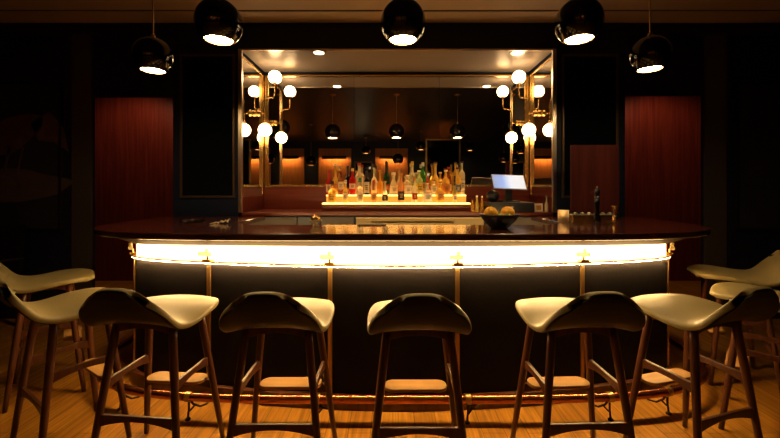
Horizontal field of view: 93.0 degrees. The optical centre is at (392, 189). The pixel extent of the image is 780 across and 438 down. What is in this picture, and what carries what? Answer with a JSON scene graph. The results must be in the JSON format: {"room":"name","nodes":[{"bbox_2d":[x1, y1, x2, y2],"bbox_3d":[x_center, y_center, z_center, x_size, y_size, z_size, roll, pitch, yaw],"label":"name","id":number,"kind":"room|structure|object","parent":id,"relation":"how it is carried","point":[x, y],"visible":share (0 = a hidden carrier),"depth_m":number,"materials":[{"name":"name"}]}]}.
{"room":"bar","nodes":[
{"label":"bar","id":0,"kind":"room"},
{"bbox_2d":[0,35,94,306],"bbox_3d":[-4.582,-0.140,3.915,2.835,2.980,0.030,0,0,0],"label":"wall","id":1,"kind":"structure","parent":0,"point":[23,58],"depth_m":3.90,"materials":[{"name":"paint"}]},
{"bbox_2d":[0,307,15,318],"bbox_3d":[-4.685,1.290,3.889,2.630,0.120,0.019,0,0,0],"label":"baseboard","id":2,"kind":"structure","parent":1,"relation":"attached to","point":[5,312],"depth_m":3.88,"materials":[{"name":"paint"}]},
{"bbox_2d":[0,83,72,230],"bbox_3d":[-4.000,-0.350,3.885,1.294,1.550,0.029,0,0,0],"label":"painting","id":3,"kind":"object","parent":1,"relation":"attached to","point":[33,141],"visible":0.98,"depth_m":3.88,"materials":[{"name":"fabric"}]},
{"bbox_2d":[72,35,92,290],"bbox_3d":[-3.268,-0.140,3.889,0.205,2.980,0.019,0,0,0],"label":"trim","id":4,"kind":"structure","parent":1,"relation":"attached to","point":[82,45],"depth_m":3.88,"materials":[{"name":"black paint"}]},
{"bbox_2d":[95,98,172,280],"bbox_3d":[-3.100,-0.140,5.550,3.000,2.980,0.100,0,0,0],"label":"wall","id":5,"kind":"structure","parent":0,"point":[134,136],"depth_m":5.50,"materials":[{"name":"red wood"}]},
{"bbox_2d":[173,23,262,215],"bbox_3d":[-1.822,-0.140,4.000,0.636,2.980,0.800,0,0,0],"label":"wall","id":6,"kind":"structure","parent":0,"point":[186,40],"depth_m":3.60,"materials":[{"name":"black paint"}]},
{"bbox_2d":[180,54,234,197],"bbox_3d":[-1.800,-0.621,3.591,0.530,1.392,0.017,0,0,0],"label":"wall panel","id":7,"kind":"object","parent":6,"relation":"attached to","point":[207,81],"visible":1,"depth_m":3.59,"materials":[{"name":"black wood"}]},
{"bbox_2d":[243,56,263,196],"bbox_3d":[-1.489,-0.625,3.921,0.026,1.390,0.598,0,0,0],"label":"mirror","id":8,"kind":"object","parent":6,"relation":"attached to","point":[253,79],"visible":0.72,"depth_m":3.90,"materials":[{"name":"white mirror"}]},
{"bbox_2d":[253,70,281,136],"bbox_3d":[-1.337,-0.925,3.960,0.287,0.704,0.138,0,0,0],"label":"wall lamp","id":9,"kind":"object","parent":8,"relation":"attached to","point":[274,76],"visible":1,"depth_m":3.93,"materials":[{"name":"white glass"}]},
{"bbox_2d":[0,281,779,437],"bbox_3d":[0.000,1.400,1.200,12.000,0.100,11.600,0,0,0],"label":"floor","id":10,"kind":"structure","parent":0,"point":[72,413],"depth_m":2.23,"materials":[{"name":"brown wood"}]},
{"bbox_2d":[0,225,27,313],"bbox_3d":[-3.904,0.850,3.370,0.661,1.000,0.600,0,0,-10],"label":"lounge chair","id":11,"kind":"object","parent":10,"relation":"on","point":[13,238],"visible":0.68,"depth_m":3.63,"materials":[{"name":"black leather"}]},
{"bbox_2d":[0,260,94,413],"bbox_3d":[-2.377,0.885,2.517,0.542,0.931,0.474,0,0,-40],"label":"bar stool","id":12,"kind":"object","parent":10,"relation":"on","point":[25,286],"visible":0.94,"depth_m":2.44,"materials":[{"name":"beige leather"}]},
{"bbox_2d":[0,278,131,437],"bbox_3d":[-1.744,0.885,1.970,0.474,0.931,0.542,0,0,33],"label":"bar stool","id":13,"kind":"object","parent":10,"relation":"on","point":[55,311],"visible":0.73,"depth_m":1.93,"materials":[{"name":"brown wood"}]},
{"bbox_2d":[79,288,224,437],"bbox_3d":[-1.168,0.885,1.830,0.474,0.931,0.542,0,0,5],"label":"bar stool","id":14,"kind":"object","parent":10,"relation":"on","point":[125,309],"visible":1,"depth_m":1.72,"materials":[{"name":"brown wood"}]},
{"bbox_2d":[219,292,336,437],"bbox_3d":[-0.530,0.885,1.774,0.474,0.931,0.542,0,0,0],"label":"bar stool","id":15,"kind":"object","parent":10,"relation":"on","point":[259,314],"visible":1,"depth_m":1.65,"materials":[{"name":"brown wood"}]},
{"bbox_2d":[241,187,552,224],"bbox_3d":[0.042,0.657,3.944,3.084,1.385,0.668,0,0,0],"label":"bar counter","id":16,"kind":"object","parent":10,"relation":"on","point":[279,205],"depth_m":3.67,"materials":[{"name":"red wood"}]},
{"bbox_2d":[322,195,470,210],"bbox_3d":[0.034,0.136,3.998,1.545,0.166,0.303,0,0,0],"label":"display shelf","id":17,"kind":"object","parent":16,"relation":"on","point":[352,205],"depth_m":3.85,"materials":[{"name":"white plastic"}]},
{"bbox_2d":[326,170,330,194],"bbox_3d":[-0.694,-0.083,4.014,0.067,0.270,0.069,0,0,-9],"label":"liquor bottle","id":18,"kind":"object","parent":17,"relation":"on","point":[328,186],"visible":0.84,"depth_m":3.99,"materials":[{"name":"red glass"}]},
{"bbox_2d":[328,181,335,202],"bbox_3d":[-0.644,0.019,3.904,0.084,0.230,0.086,0,0,-4],"label":"liquor bottle","id":19,"kind":"object","parent":17,"relation":"on","point":[331,193],"visible":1,"depth_m":3.88,"materials":[{"name":"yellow glass"}]},
{"bbox_2d":[332,164,337,194],"bbox_3d":[-0.638,-0.116,4.104,0.082,0.336,0.084,0,0,-13],"label":"liquor bottle","id":20,"kind":"object","parent":17,"relation":"on","point":[335,179],"visible":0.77,"depth_m":4.08,"materials":[{"name":"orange glass"}]},
{"bbox_2d":[338,172,343,194],"bbox_3d":[-0.564,-0.072,4.014,0.072,0.248,0.073,0,0,-5],"label":"liquor bottle","id":21,"kind":"object","parent":17,"relation":"on","point":[340,181],"visible":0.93,"depth_m":3.99,"materials":[{"name":"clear glass"}]},
{"bbox_2d":[343,180,347,202],"bbox_3d":[-0.501,0.014,3.904,0.058,0.240,0.060,0,0,-2],"label":"liquor bottle","id":22,"kind":"object","parent":17,"relation":"on","point":[345,190],"visible":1,"depth_m":3.88,"materials":[{"name":"clear glass"}]},
{"bbox_2d":[345,166,349,194],"bbox_3d":[-0.501,-0.107,4.104,0.060,0.319,0.062,0,0,-15],"label":"liquor bottle","id":23,"kind":"object","parent":17,"relation":"on","point":[347,177],"visible":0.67,"depth_m":4.08,"materials":[{"name":"black glass"}]},
{"bbox_2d":[349,168,355,194],"bbox_3d":[-0.439,-0.091,4.014,0.072,0.286,0.073,0,0,-3],"label":"liquor bottle","id":24,"kind":"object","parent":17,"relation":"on","point":[352,181],"visible":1,"depth_m":3.99,"materials":[{"name":"red glass"}]},
{"bbox_2d":[355,163,362,194],"bbox_3d":[-0.374,-0.124,4.104,0.089,0.352,0.090,0,0,-15],"label":"liquor bottle","id":25,"kind":"object","parent":17,"relation":"on","point":[359,174],"visible":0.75,"depth_m":4.08,"materials":[{"name":"clear glass"}]},
{"bbox_2d":[357,177,362,202],"bbox_3d":[-0.348,0.001,3.904,0.072,0.267,0.073,0,0,-7],"label":"liquor bottle","id":26,"kind":"object","parent":17,"relation":"on","point":[359,189],"visible":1,"depth_m":3.88,"materials":[{"name":"clear glass"}]},
{"bbox_2d":[364,171,369,194],"bbox_3d":[-0.285,-0.077,4.014,0.063,0.259,0.064,0,0,-2],"label":"liquor bottle","id":27,"kind":"object","parent":17,"relation":"on","point":[366,181],"visible":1,"depth_m":3.99,"materials":[{"name":"black glass"}]},
{"bbox_2d":[370,164,376,191],"bbox_3d":[-0.211,-0.118,4.105,0.080,0.342,0.080,0,0,-2],"label":"liquor bottle","id":28,"kind":"object","parent":17,"relation":"on","point":[373,165],"visible":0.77,"depth_m":4.09,"materials":[{"name":"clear glass"}]},
{"bbox_2d":[371,180,376,202],"bbox_3d":[-0.203,0.014,3.904,0.063,0.240,0.065,0,0,-3],"label":"liquor bottle","id":29,"kind":"object","parent":17,"relation":"on","point":[373,192],"visible":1,"depth_m":3.88,"materials":[{"name":"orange glass"}]},
{"bbox_2d":[377,170,382,194],"bbox_3d":[-0.141,-0.083,4.015,0.065,0.270,0.065,0,0,-4],"label":"liquor bottle","id":30,"kind":"object","parent":17,"relation":"on","point":[379,184],"visible":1,"depth_m":4.00,"materials":[{"name":"orange glass"}]},
{"bbox_2d":[382,181,387,202],"bbox_3d":[-0.084,0.019,3.904,0.065,0.230,0.067,0,0,-1],"label":"liquor bottle","id":31,"kind":"object","parent":17,"relation":"on","point":[384,195],"visible":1,"depth_m":3.88,"materials":[{"name":"clear glass"}]},
{"bbox_2d":[383,161,389,194],"bbox_3d":[-0.072,-0.132,4.104,0.069,0.369,0.070,0,0,-10],"label":"liquor bottle","id":32,"kind":"object","parent":17,"relation":"on","point":[386,177],"visible":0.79,"depth_m":4.08,"materials":[{"name":"green glass"}]},
{"bbox_2d":[389,172,397,194],"bbox_3d":[0.006,-0.069,4.014,0.098,0.243,0.099,0,0,-16],"label":"liquor bottle","id":33,"kind":"object","parent":17,"relation":"on","point":[393,190],"visible":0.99,"depth_m":3.99,"materials":[{"name":"clear glass"}]},
{"bbox_2d":[397,168,400,185],"bbox_3d":[0.071,-0.093,4.104,0.060,0.292,0.062,0,0,-12],"label":"liquor bottle","id":34,"kind":"object","parent":17,"relation":"on","point":[399,169],"visible":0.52,"depth_m":4.09,"materials":[{"name":"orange glass"}]},
{"bbox_2d":[398,173,403,202],"bbox_3d":[0.085,-0.023,3.904,0.074,0.314,0.076,0,0,-7],"label":"liquor bottle","id":35,"kind":"object","parent":17,"relation":"on","point":[400,184],"visible":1,"depth_m":3.87,"materials":[{"name":"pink glass"}]},
{"bbox_2d":[403,175,411,194],"bbox_3d":[0.158,-0.055,4.014,0.098,0.216,0.099,0,0,-14],"label":"liquor bottle","id":36,"kind":"object","parent":17,"relation":"on","point":[407,184],"visible":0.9,"depth_m":3.98,"materials":[{"name":"clear glass"}]},
{"bbox_2d":[409,161,414,186],"bbox_3d":[0.214,-0.132,4.104,0.071,0.369,0.073,0,0,-9],"label":"liquor bottle","id":37,"kind":"object","parent":17,"relation":"on","point":[412,174],"visible":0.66,"depth_m":4.09,"materials":[{"name":"clear glass"}]},
{"bbox_2d":[411,177,416,202],"bbox_3d":[0.226,-0.002,3.904,0.063,0.272,0.065,0,0,-16],"label":"liquor bottle","id":38,"kind":"object","parent":17,"relation":"on","point":[414,188],"visible":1,"depth_m":3.88,"materials":[{"name":"clear glass"}]},
{"bbox_2d":[415,170,422,194],"bbox_3d":[0.282,-0.080,4.014,0.082,0.265,0.084,0,0,-14],"label":"liquor bottle","id":39,"kind":"object","parent":17,"relation":"on","point":[419,181],"visible":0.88,"depth_m":3.98,"materials":[{"name":"clear glass"}]},
{"bbox_2d":[420,162,425,190],"bbox_3d":[0.333,-0.127,4.104,0.071,0.358,0.073,0,0,-3],"label":"liquor bottle","id":40,"kind":"object","parent":17,"relation":"on","point":[422,174],"visible":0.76,"depth_m":4.08,"materials":[{"name":"green glass"}]},
{"bbox_2d":[422,183,431,202],"bbox_3d":[0.359,0.030,3.905,0.101,0.209,0.072,0,0,-14],"label":"liquor bottle","id":41,"kind":"object","parent":17,"relation":"on","point":[426,194],"visible":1,"depth_m":3.88,"materials":[{"name":"clear glass"}]},
{"bbox_2d":[431,180,436,194],"bbox_3d":[0.445,-0.028,4.014,0.074,0.162,0.075,0,0,-3],"label":"liquor bottle","id":42,"kind":"object","parent":17,"relation":"on","point":[433,186],"visible":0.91,"depth_m":3.98,"materials":[{"name":"clear glass"}]},
{"bbox_2d":[431,162,439,189],"bbox_3d":[0.469,-0.129,4.105,0.100,0.364,0.100,0,0,-8],"label":"liquor bottle","id":43,"kind":"object","parent":17,"relation":"on","point":[435,177],"visible":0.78,"depth_m":4.08,"materials":[{"name":"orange glass"}]},
{"bbox_2d":[436,183,443,202],"bbox_3d":[0.496,0.030,3.905,0.080,0.209,0.056,0,0,-13],"label":"liquor bottle","id":44,"kind":"object","parent":17,"relation":"on","point":[439,193],"visible":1,"depth_m":3.88,"materials":[{"name":"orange glass"}]},
{"bbox_2d":[442,170,449,194],"bbox_3d":[0.573,-0.083,4.014,0.085,0.270,0.086,0,0,-5],"label":"liquor bottle","id":45,"kind":"object","parent":17,"relation":"on","point":[445,181],"visible":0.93,"depth_m":3.98,"materials":[{"name":"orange glass"}]},
{"bbox_2d":[447,167,451,194],"bbox_3d":[0.616,-0.102,4.104,0.067,0.308,0.068,0,0,-2],"label":"liquor bottle","id":46,"kind":"object","parent":17,"relation":"on","point":[448,168],"visible":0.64,"depth_m":4.09,"materials":[{"name":"brown glass"}]},
{"bbox_2d":[452,176,456,202],"bbox_3d":[0.650,-0.007,3.904,0.051,0.283,0.052,0,0,-4],"label":"liquor bottle","id":47,"kind":"object","parent":17,"relation":"on","point":[454,192],"visible":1,"depth_m":3.89,"materials":[{"name":"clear glass"}]},
{"bbox_2d":[452,162,456,190],"bbox_3d":[0.691,-0.129,4.105,0.062,0.364,0.062,0,0,-16],"label":"liquor bottle","id":48,"kind":"object","parent":17,"relation":"on","point":[455,163],"visible":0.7,"depth_m":4.10,"materials":[{"name":"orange glass"}]},
{"bbox_2d":[456,168,460,194],"bbox_3d":[0.700,-0.093,4.014,0.074,0.292,0.075,0,0,-11],"label":"liquor bottle","id":49,"kind":"object","parent":17,"relation":"on","point":[458,178],"visible":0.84,"depth_m":3.98,"materials":[{"name":"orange glass"}]},
{"bbox_2d":[459,161,464,194],"bbox_3d":[0.763,-0.132,4.104,0.071,0.369,0.073,0,0,-15],"label":"liquor bottle","id":50,"kind":"object","parent":17,"relation":"on","point":[461,173],"visible":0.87,"depth_m":4.07,"materials":[{"name":"clear glass"}]},
{"bbox_2d":[241,209,552,215],"bbox_3d":[0.042,0.235,3.944,3.044,0.030,0.668,0,0,0],"label":"countertop","id":51,"kind":"structure","parent":16,"relation":"on","point":[264,212],"depth_m":3.61,"materials":[{"name":"red wood"}]},
{"bbox_2d":[475,195,478,211],"bbox_3d":[0.831,0.137,3.660,0.042,0.165,0.042,0,0,0],"label":"bottle","id":52,"kind":"object","parent":16,"relation":"on","point":[476,203],"visible":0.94,"depth_m":3.65,"materials":[{"name":"orange glass"}]},
{"bbox_2d":[480,196,483,211],"bbox_3d":[0.890,0.139,3.700,0.036,0.160,0.036,0,0,0],"label":"bottle","id":53,"kind":"object","parent":16,"relation":"on","point":[481,203],"visible":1,"depth_m":3.69,"materials":[{"name":"brown glass"}]},
{"bbox_2d":[483,201,533,212],"bbox_3d":[1.155,0.170,3.743,0.440,0.100,0.314,0,0,0],"label":"box","id":54,"kind":"object","parent":16,"relation":"on","point":[522,206],"visible":0.64,"depth_m":3.59,"materials":[{"name":"black plastic"}]},
{"bbox_2d":[486,189,499,201],"bbox_3d":[1.024,0.053,3.800,0.136,0.132,0.136,0,0,0],"label":"dish","id":55,"kind":"object","parent":54,"relation":"on","point":[492,195],"visible":0.97,"depth_m":3.75,"materials":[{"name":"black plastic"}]},
{"bbox_2d":[491,174,526,201],"bbox_3d":[1.171,-0.022,3.750,0.345,0.281,0.160,0,0,0],"label":"tablet stand","id":56,"kind":"object","parent":54,"relation":"on","point":[509,183],"visible":1,"depth_m":3.73,"materials":[{"name":"black plastic"}]},
{"bbox_2d":[534,203,542,211],"bbox_3d":[1.460,0.177,3.715,0.080,0.085,0.030,0,0,0],"label":"framed card","id":57,"kind":"object","parent":16,"relation":"on","point":[538,206],"visible":1,"depth_m":3.71,"materials":[{"name":"black plastic"}]},
{"bbox_2d":[545,196,547,211],"bbox_3d":[1.535,0.139,3.700,0.036,0.160,0.036,0,0,0],"label":"bottle","id":58,"kind":"object","parent":16,"relation":"on","point":[546,197],"visible":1,"depth_m":3.69,"materials":[{"name":"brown glass"}]},
{"bbox_2d":[93,216,710,424],"bbox_3d":[0.060,0.800,2.820,4.451,1.100,1.441,0,0,0],"label":"bar counter","id":59,"kind":"object","parent":10,"relation":"on","point":[483,270],"depth_m":2.32,"materials":[{"name":"black wood"}]},
{"bbox_2d":[179,218,204,222],"bbox_3d":[-1.544,0.237,2.850,0.180,0.025,0.180,0,0,0],"label":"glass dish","id":60,"kind":"object","parent":59,"relation":"on","point":[190,220],"visible":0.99,"depth_m":2.81,"materials":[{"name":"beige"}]},
{"bbox_2d":[210,218,230,223],"bbox_3d":[-1.270,0.230,2.720,0.120,0.038,0.100,0,0,0],"label":"folded napkin","id":61,"kind":"object","parent":59,"relation":"on","point":[222,221],"visible":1,"depth_m":2.70,"materials":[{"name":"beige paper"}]},
{"bbox_2d":[309,213,321,225],"bbox_3d":[-0.543,0.206,2.600,0.092,0.087,0.092,0,0,0],"label":"sugar bowl","id":62,"kind":"object","parent":59,"relation":"on","point":[315,219],"visible":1,"depth_m":2.58,"materials":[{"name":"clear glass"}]},
{"bbox_2d":[357,224,385,225],"bbox_3d":[-0.150,0.245,2.612,0.200,0.009,0.060,0,0,0],"label":"drip tray","id":63,"kind":"object","parent":59,"relation":"on","point":[358,224],"visible":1,"depth_m":2.58,"materials":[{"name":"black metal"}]},
{"bbox_2d":[136,258,666,267],"bbox_3d":[0.060,0.473,2.446,3.836,0.002,0.384,0,0,0],"label":"light","id":64,"kind":"object","parent":59,"relation":"on","point":[178,261],"depth_m":2.34,"materials":[{"name":"beige plastic"}]},
{"bbox_2d":[93,216,710,240],"bbox_3d":[0.060,0.270,2.820,4.402,0.040,1.441,0,0,0],"label":"countertop","id":65,"kind":"structure","parent":59,"relation":"on","point":[237,228],"depth_m":2.25,"materials":[{"name":"black stone"}]},
{"bbox_2d":[479,213,519,228],"bbox_3d":[0.689,0.202,2.400,0.254,0.095,0.254,0,0,0],"label":"fruit bowl","id":66,"kind":"object","parent":59,"relation":"on","point":[493,221],"visible":0.89,"depth_m":2.32,"materials":[{"name":"black"}]},
{"bbox_2d":[484,207,497,214],"bbox_3d":[0.631,0.149,2.392,0.088,0.084,0.088,0,0,-4],"label":"orange","id":67,"kind":"object","parent":66,"relation":"in","point":[489,210],"visible":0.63,"depth_m":2.36,"materials":[{"name":"orange food"}]},
{"bbox_2d":[501,206,514,214],"bbox_3d":[0.744,0.149,2.400,0.090,0.086,0.090,0,0,38],"label":"orange","id":68,"kind":"object","parent":66,"relation":"in","point":[507,209],"visible":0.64,"depth_m":2.37,"materials":[{"name":"orange food"}]},
{"bbox_2d":[558,210,568,222],"bbox_3d":[1.312,0.202,2.850,0.082,0.095,0.082,0,0,0],"label":"glass","id":69,"kind":"object","parent":59,"relation":"on","point":[563,215],"visible":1,"depth_m":2.82,"materials":[{"name":"beige"}]},
{"bbox_2d":[569,212,612,220],"bbox_3d":[1.618,0.214,3.020,0.357,0.070,0.108,0,0,0],"label":"caddy","id":70,"kind":"object","parent":59,"relation":"on","point":[575,216],"visible":0.76,"depth_m":2.97,"materials":[{"name":"gold metal"}]},
{"bbox_2d":[569,215,612,220],"bbox_3d":[1.618,0.227,3.020,0.349,0.045,0.100,0,0,0],"label":"tray","id":71,"kind":"object","parent":70,"relation":"on","point":[571,217],"depth_m":2.97,"materials":[{"name":"gold metal"}]},
{"bbox_2d":[570,145,619,217],"bbox_3d":[1.797,-0.076,3.300,0.428,0.651,0.100,0,0,0],"label":"wooden board","id":72,"kind":"object","parent":59,"relation":"on","point":[591,166],"visible":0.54,"depth_m":3.29,"materials":[{"name":"brown wood"}]},
{"bbox_2d":[593,187,600,222],"bbox_3d":[1.566,0.111,2.840,0.054,0.278,0.054,0,0,0],"label":"pepper mill","id":73,"kind":"object","parent":59,"relation":"on","point":[596,219],"visible":1,"depth_m":2.82,"materials":[{"name":"black wood"}]},
{"bbox_2d":[611,206,618,222],"bbox_3d":[1.665,0.184,2.780,0.060,0.130,0.060,0,0,0],"label":"jigger","id":74,"kind":"object","parent":59,"relation":"on","point":[614,208],"visible":0.98,"depth_m":2.77,"materials":[{"name":"brown metal"}]},
{"bbox_2d":[367,293,471,437],"bbox_3d":[0.115,0.885,1.750,0.474,0.931,0.542,0,0,0],"label":"bar stool","id":75,"kind":"object","parent":10,"relation":"on","point":[427,314],"visible":1,"depth_m":1.61,"materials":[{"name":"brown wood"}]},
{"bbox_2d":[510,291,645,437],"bbox_3d":[0.866,0.885,1.780,0.474,0.931,0.542,0,0,-2],"label":"bar stool","id":76,"kind":"object","parent":10,"relation":"on","point":[600,312],"visible":1,"depth_m":1.66,"materials":[{"name":"brown wood"}]},
{"bbox_2d":[623,286,779,437],"bbox_3d":[1.515,0.885,1.846,0.474,0.931,0.542,0,0,-17],"label":"bar stool","id":77,"kind":"object","parent":10,"relation":"on","point":[694,315],"visible":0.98,"depth_m":1.77,"materials":[{"name":"brown wood"}]},
{"bbox_2d":[687,250,779,391],"bbox_3d":[2.488,0.885,2.671,0.542,0.931,0.474,0,0,26],"label":"bar stool","id":78,"kind":"object","parent":10,"relation":"on","point":[767,272],"visible":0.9,"depth_m":2.57,"materials":[{"name":"beige leather"}]},
{"bbox_2d":[709,282,779,429],"bbox_3d":[2.160,0.885,2.100,0.542,0.931,0.474,0,0,45],"label":"bar stool","id":79,"kind":"object","parent":10,"relation":"on","point":[723,290],"visible":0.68,"depth_m":2.10,"materials":[{"name":"brown wood"}]},
{"bbox_2d":[0,10,779,34],"bbox_3d":[0.000,-1.680,1.200,12.000,0.100,11.600,0,0,0],"label":"ceiling","id":80,"kind":"structure","parent":0,"point":[5,28],"depth_m":3.69,"materials":[{"name":"paint"}]},
{"bbox_2d":[131,0,174,74],"bbox_3d":[-1.750,-1.248,2.700,0.270,0.762,0.270,0,0,0],"label":"globe pendant","id":81,"kind":"object","parent":80,"relation":"hanging from","point":[151,54],"visible":1,"depth_m":2.62,"materials":[{"name":"black metal"}]},
{"bbox_2d":[193,0,243,45],"bbox_3d":[-1.030,-1.256,2.190,0.270,0.747,0.270,0,0,0],"label":"globe pendant","id":82,"kind":"object","parent":80,"relation":"hanging from","point":[217,22],"visible":1,"depth_m":2.10,"materials":[{"name":"black metal"}]},
{"bbox_2d":[0,0,779,9],"bbox_3d":[0.000,-1.626,3.042,12.000,0.008,0.585,0,0,0],"label":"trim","id":83,"kind":"structure","parent":80,"relation":"attached to","point":[4,4],"depth_m":3.23,"materials":[{"name":"brown wood"}]},
{"bbox_2d":[380,0,425,45],"bbox_3d":[0.060,-1.258,2.200,0.270,0.742,0.270,0,0,0],"label":"globe pendant","id":84,"kind":"object","parent":80,"relation":"hanging from","point":[402,22],"visible":1,"depth_m":2.10,"materials":[{"name":"black metal"}]},
{"bbox_2d":[554,0,604,44],"bbox_3d":[1.100,-1.258,2.190,0.270,0.742,0.270,0,0,0],"label":"globe pendant","id":85,"kind":"object","parent":80,"relation":"hanging from","point":[577,22],"visible":1,"depth_m":2.10,"materials":[{"name":"black metal"}]},
{"bbox_2d":[628,0,672,72],"bbox_3d":[1.875,-1.253,2.700,0.270,0.752,0.270,0,0,0],"label":"globe pendant","id":86,"kind":"object","parent":80,"relation":"hanging from","point":[651,53],"visible":1,"depth_m":2.62,"materials":[{"name":"black metal"}]},
{"bbox_2d":[263,71,529,195],"bbox_3d":[0.042,-0.015,4.340,3.092,2.730,0.120,0,0,0],"label":"wall","id":87,"kind":"structure","parent":0,"point":[264,73],"depth_m":4.28,"materials":[{"name":"gold metal"}]},
{"bbox_2d":[264,75,353,186],"bbox_3d":[-0.962,-0.678,4.257,1.029,1.284,0.044,0,0,0],"label":"mirror","id":88,"kind":"object","parent":87,"relation":"attached to","point":[310,118],"visible":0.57,"depth_m":4.25,"materials":[{"name":"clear mirror"}]},
{"bbox_2d":[354,75,438,186],"bbox_3d":[0.042,-0.678,4.257,0.979,1.284,0.044,0,0,0],"label":"mirror","id":89,"kind":"object","parent":87,"relation":"attached to","point":[396,117],"visible":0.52,"depth_m":4.25,"materials":[{"name":"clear mirror"}]},
{"bbox_2d":[264,187,528,208],"bbox_3d":[0.042,0.092,4.261,3.044,0.254,0.033,0,0,0],"label":"backsplash","id":90,"kind":"structure","parent":87,"relation":"attached to","point":[274,197],"depth_m":4.25,"materials":[{"name":"red wood"}]},
{"bbox_2d":[439,75,528,186],"bbox_3d":[1.046,-0.678,4.257,1.029,1.284,0.044,0,0,0],"label":"mirror","id":91,"kind":"object","parent":87,"relation":"attached to","point":[482,118],"visible":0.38,"depth_m":4.25,"materials":[{"name":"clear mirror"}]},
{"bbox_2d":[238,23,555,70],"bbox_3d":[0.042,-1.505,4.000,3.092,0.250,0.800,0,0,0],"label":"wall","id":92,"kind":"structure","parent":0,"point":[254,35],"depth_m":3.60,"materials":[{"name":"black paint"}]},
{"bbox_2d":[312,50,325,54],"bbox_3d":[-0.732,-1.357,3.655,0.136,0.007,0.136,0,0,0],"label":"recessed light","id":93,"kind":"object","parent":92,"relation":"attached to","point":[317,52],"visible":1,"depth_m":3.65,"materials":[{"name":"white plastic"}]},
{"bbox_2d":[0,11,779,22],"bbox_3d":[0.000,-1.626,3.478,12.000,0.008,0.225,0,0,0],"label":"trim","id":94,"kind":"structure","parent":92,"relation":"attached to","point":[5,16],"depth_m":3.44,"materials":[{"name":"brown wood"}]},
{"bbox_2d":[241,48,553,71],"bbox_3d":[0.042,-1.371,3.942,3.048,0.017,0.674,0,0,0],"label":"ceiling","id":95,"kind":"structure","parent":92,"relation":"attached to","point":[268,61],"depth_m":3.89,"materials":[{"name":"paint"}]},
{"bbox_2d":[238,49,556,212],"bbox_3d":[0.042,-0.576,3.602,3.090,1.589,0.027,0,0,0],"label":"trim","id":96,"kind":"structure","parent":92,"relation":"attached to","point":[240,51],"depth_m":3.59,"materials":[{"name":"gold metal"}]},
{"bbox_2d":[510,50,523,54],"bbox_3d":[1.227,-1.357,3.655,0.136,0.007,0.136,0,0,0],"label":"recessed light","id":97,"kind":"object","parent":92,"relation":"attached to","point":[521,51],"visible":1,"depth_m":3.65,"materials":[{"name":"white plastic"}]},
{"bbox_2d":[530,23,624,215],"bbox_3d":[1.923,-0.140,4.000,0.669,2.980,0.800,0,0,0],"label":"wall","id":98,"kind":"structure","parent":0,"point":[611,39],"depth_m":3.60,"materials":[{"name":"black paint"}]},
{"bbox_2d":[530,56,551,196],"bbox_3d":[1.573,-0.625,3.921,0.026,1.390,0.598,0,0,0],"label":"mirror","id":99,"kind":"object","parent":98,"relation":"attached to","point":[541,77],"visible":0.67,"depth_m":3.90,"materials":[{"name":"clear mirror"}]},
{"bbox_2d":[512,70,539,136],"bbox_3d":[1.421,-0.925,3.960,0.287,0.704,0.138,0,0,0],"label":"wall lamp","id":100,"kind":"object","parent":99,"relation":"attached to","point":[519,76],"visible":1,"depth_m":3.93,"materials":[{"name":"white glass"}]},
{"bbox_2d":[562,54,618,197],"bbox_3d":[1.913,-0.621,3.591,0.545,1.392,0.017,0,0,0],"label":"wall panel","id":101,"kind":"object","parent":98,"relation":"attached to","point":[590,82],"visible":0.71,"depth_m":3.59,"materials":[{"name":"black wood"}]},
{"bbox_2d":[625,96,700,280],"bbox_3d":[3.400,-0.140,5.550,3.600,2.980,0.100,0,0,0],"label":"wall","id":102,"kind":"structure","parent":0,"point":[663,133],"depth_m":5.50,"materials":[{"name":"red wood"}]},
{"bbox_2d":[701,35,779,302],"bbox_3d":[4.635,-0.140,3.915,2.730,2.980,0.030,0,0,0],"label":"wall","id":103,"kind":"structure","parent":0,"point":[750,58],"depth_m":3.90,"materials":[{"name":"paint"}]},
{"bbox_2d":[703,35,726,304],"bbox_3d":[3.385,-0.140,3.889,0.230,2.980,0.019,0,0,0],"label":"trim","id":104,"kind":"structure","parent":103,"relation":"attached to","point":[714,46],"depth_m":3.88,"materials":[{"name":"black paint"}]},
{"bbox_2d":[772,313,779,318],"bbox_3d":[4.750,1.290,3.889,2.500,0.120,0.019,0,0,0],"label":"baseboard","id":105,"kind":"structure","parent":103,"relation":"attached to","point":[777,315],"depth_m":3.88,"materials":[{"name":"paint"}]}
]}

